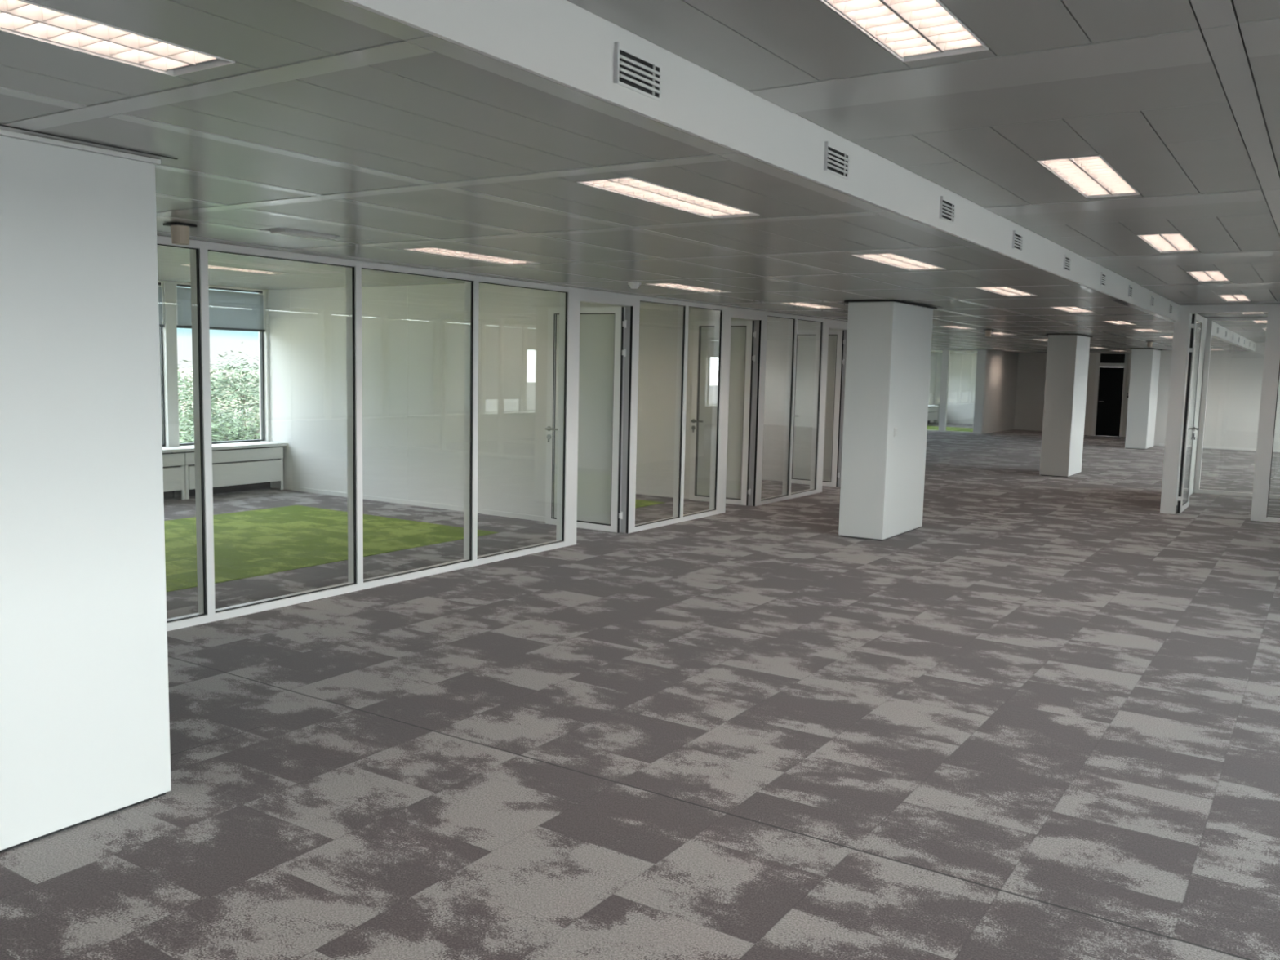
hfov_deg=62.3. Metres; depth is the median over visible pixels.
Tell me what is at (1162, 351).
wall
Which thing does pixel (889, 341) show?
pillar
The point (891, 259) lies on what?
ceiling light
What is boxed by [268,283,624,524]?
wall
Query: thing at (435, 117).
ceiling
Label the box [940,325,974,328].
ceiling light
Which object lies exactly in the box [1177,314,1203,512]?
door
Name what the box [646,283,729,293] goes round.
ceiling light
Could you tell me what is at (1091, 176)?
ceiling light
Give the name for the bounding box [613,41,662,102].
air vent
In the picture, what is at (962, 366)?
wall
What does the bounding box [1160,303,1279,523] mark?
door frame
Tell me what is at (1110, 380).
door
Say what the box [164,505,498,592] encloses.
carpet
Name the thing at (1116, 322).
ceiling light
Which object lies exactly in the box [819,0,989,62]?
ceiling light
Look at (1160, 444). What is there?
baseboard
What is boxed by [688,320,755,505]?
door
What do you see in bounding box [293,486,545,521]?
baseboard
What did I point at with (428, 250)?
ceiling light
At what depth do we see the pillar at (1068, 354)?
17.50 m
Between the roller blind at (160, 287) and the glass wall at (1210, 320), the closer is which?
the roller blind at (160, 287)
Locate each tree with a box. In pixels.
[177,342,259,435]
[177,350,259,443]
[177,360,251,445]
[178,369,260,445]
[178,402,215,443]
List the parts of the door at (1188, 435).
glass pane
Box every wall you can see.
[156,235,847,631]
[158,280,937,446]
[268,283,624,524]
[635,302,753,498]
[761,316,844,481]
[927,349,987,434]
[933,353,977,424]
[982,349,1018,434]
[1013,352,1047,431]
[1084,352,1131,437]
[1153,350,1163,445]
[1155,342,1279,449]
[1193,317,1279,499]
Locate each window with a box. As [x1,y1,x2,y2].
[158,282,191,453]
[177,284,288,451]
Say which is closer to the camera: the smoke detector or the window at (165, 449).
the smoke detector
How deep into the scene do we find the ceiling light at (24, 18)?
2.41 m
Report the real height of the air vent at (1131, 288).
0.104 m
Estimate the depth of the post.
15.11 m
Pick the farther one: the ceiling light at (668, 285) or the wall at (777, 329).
the wall at (777, 329)
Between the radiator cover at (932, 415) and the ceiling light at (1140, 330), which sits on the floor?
the radiator cover at (932, 415)
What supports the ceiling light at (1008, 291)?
attached to the ceiling at (435, 117)
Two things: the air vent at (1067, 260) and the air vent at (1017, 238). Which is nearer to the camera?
the air vent at (1017, 238)
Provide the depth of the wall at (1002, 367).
30.93 m
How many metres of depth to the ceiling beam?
3.28 m
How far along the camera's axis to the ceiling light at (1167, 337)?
18.05 m
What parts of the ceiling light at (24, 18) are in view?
plate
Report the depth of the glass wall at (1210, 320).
15.33 m
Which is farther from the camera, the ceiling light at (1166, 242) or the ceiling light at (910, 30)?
the ceiling light at (1166, 242)
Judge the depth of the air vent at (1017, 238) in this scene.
6.33 m
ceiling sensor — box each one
[163,222,197,244]
[984,329,993,336]
[1146,341,1154,346]
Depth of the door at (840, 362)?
15.10 m
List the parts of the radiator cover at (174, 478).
panel, panel, panel, leg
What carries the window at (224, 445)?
in the wall at (171, 433)
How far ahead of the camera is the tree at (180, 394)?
119.25 m
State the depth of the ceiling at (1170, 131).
3.68 m
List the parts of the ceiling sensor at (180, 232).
mount plate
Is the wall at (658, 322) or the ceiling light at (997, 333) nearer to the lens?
the wall at (658, 322)
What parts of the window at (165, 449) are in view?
frame, sill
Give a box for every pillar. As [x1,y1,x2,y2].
[0,124,177,852]
[838,299,942,540]
[1039,333,1093,477]
[1124,347,1164,448]
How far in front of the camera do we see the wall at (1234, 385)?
25.33 m
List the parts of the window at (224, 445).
sill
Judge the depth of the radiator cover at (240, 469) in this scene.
12.96 m
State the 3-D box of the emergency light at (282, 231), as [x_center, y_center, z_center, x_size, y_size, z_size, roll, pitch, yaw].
[-1.881,-1.395,5.897,0.174,0.069,0.414,5,7,33]
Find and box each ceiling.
[0,0,1248,353]
[157,245,465,289]
[566,0,1279,342]
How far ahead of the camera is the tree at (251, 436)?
31.79 m
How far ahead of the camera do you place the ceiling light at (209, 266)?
10.56 m
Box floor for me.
[0,422,1279,959]
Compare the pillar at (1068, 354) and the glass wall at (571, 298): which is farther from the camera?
the pillar at (1068, 354)
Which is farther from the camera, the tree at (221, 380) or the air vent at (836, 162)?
the tree at (221, 380)
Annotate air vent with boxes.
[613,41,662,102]
[823,141,849,179]
[938,195,955,223]
[1012,230,1023,252]
[1062,254,1071,271]
[1100,271,1106,286]
[1128,284,1133,297]
[1151,295,1155,306]
[1168,304,1173,314]
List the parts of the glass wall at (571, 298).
post, post, rail, rail, post, post, post, rail, post, rail, post, post, rail, post, rail, post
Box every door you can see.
[545,306,626,532]
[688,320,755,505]
[791,330,845,486]
[1091,353,1127,436]
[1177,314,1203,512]
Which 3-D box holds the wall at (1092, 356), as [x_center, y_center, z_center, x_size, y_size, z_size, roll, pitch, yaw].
[13.711,-2.554,29.591,2.330,2.720,0.120,5,7,33]
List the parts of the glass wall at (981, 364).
post, rail, rail, post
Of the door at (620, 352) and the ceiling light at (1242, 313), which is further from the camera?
the ceiling light at (1242, 313)
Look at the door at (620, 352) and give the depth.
10.54 m
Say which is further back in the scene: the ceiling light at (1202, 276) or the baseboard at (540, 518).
the baseboard at (540, 518)
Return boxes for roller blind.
[158,282,164,327]
[175,284,265,332]
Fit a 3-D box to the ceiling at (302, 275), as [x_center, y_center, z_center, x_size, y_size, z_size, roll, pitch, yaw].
[-2.352,-2.212,11.994,5.506,0.014,11.046,5,7,33]
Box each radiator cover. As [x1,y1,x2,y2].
[162,452,185,499]
[171,446,283,499]
[927,407,937,422]
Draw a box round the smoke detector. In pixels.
[627,281,640,288]
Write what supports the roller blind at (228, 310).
attached to the window at (224, 445)
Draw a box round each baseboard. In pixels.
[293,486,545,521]
[1159,443,1279,452]
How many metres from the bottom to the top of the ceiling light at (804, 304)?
0.101 m
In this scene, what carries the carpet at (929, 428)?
on the floor
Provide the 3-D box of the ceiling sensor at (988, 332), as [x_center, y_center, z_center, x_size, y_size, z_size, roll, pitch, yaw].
[5.381,-2.272,16.358,0.120,0.102,0.120,5,7,33]
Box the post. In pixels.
[836,329,847,487]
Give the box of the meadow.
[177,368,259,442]
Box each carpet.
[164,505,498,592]
[635,499,665,508]
[927,426,973,431]
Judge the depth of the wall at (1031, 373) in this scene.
32.26 m
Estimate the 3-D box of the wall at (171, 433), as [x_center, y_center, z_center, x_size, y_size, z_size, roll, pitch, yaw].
[1.110,-2.087,22.571,0.160,2.720,32.450,5,7,33]
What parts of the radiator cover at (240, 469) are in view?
leg, panel, panel, leg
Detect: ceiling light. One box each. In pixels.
[0,0,235,76]
[180,264,289,274]
[404,247,539,265]
[576,176,759,218]
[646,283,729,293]
[780,302,839,309]
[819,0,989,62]
[851,253,946,271]
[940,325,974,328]
[975,286,1037,296]
[991,332,1013,334]
[1036,154,1140,198]
[1049,306,1094,312]
[1102,320,1136,324]
[1133,328,1161,332]
[1137,232,1199,253]
[1161,336,1173,338]
[1186,271,1230,282]
[1218,294,1251,302]
[1241,312,1264,314]
[1253,320,1266,323]
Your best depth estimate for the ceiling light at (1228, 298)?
11.65 m
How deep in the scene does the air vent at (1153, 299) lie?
11.00 m
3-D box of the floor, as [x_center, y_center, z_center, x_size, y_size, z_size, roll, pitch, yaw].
[5.133,0.223,15.129,15.600,0.120,41.200,5,7,33]
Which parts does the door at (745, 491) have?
door handle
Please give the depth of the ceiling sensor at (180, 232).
5.57 m
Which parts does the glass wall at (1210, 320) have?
post, rail, rail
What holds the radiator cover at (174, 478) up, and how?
on the floor
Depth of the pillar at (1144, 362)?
24.82 m
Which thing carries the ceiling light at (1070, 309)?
attached to the ceiling at (435, 117)
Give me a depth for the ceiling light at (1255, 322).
16.26 m
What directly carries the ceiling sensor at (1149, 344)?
attached to the ceiling at (435, 117)
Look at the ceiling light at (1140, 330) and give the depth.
15.66 m
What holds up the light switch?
attached to the pillar at (889, 341)
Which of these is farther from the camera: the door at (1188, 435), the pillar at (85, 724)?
the door at (1188, 435)
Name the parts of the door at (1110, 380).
transom panel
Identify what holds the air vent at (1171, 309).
in the ceiling beam
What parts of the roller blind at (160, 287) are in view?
rail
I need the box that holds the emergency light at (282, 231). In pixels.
[260,227,342,239]
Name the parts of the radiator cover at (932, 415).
panel, panel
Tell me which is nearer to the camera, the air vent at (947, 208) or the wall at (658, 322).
the air vent at (947, 208)
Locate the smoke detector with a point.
(634, 285)
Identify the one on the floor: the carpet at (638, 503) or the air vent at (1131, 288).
the carpet at (638, 503)
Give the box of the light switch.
[893,427,897,436]
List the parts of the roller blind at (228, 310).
rail, head rail, rail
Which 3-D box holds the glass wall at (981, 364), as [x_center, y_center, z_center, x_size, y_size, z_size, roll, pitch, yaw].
[8.391,-2.562,30.326,2.910,2.346,0.120,5,7,33]
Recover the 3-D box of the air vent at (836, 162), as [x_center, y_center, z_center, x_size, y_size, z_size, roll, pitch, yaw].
[0.756,-1.216,4.042,0.012,0.104,0.236,5,7,33]
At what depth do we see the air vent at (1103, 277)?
8.66 m
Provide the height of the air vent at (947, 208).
0.104 m
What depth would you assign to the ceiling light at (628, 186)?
4.42 m
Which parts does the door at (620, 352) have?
door handle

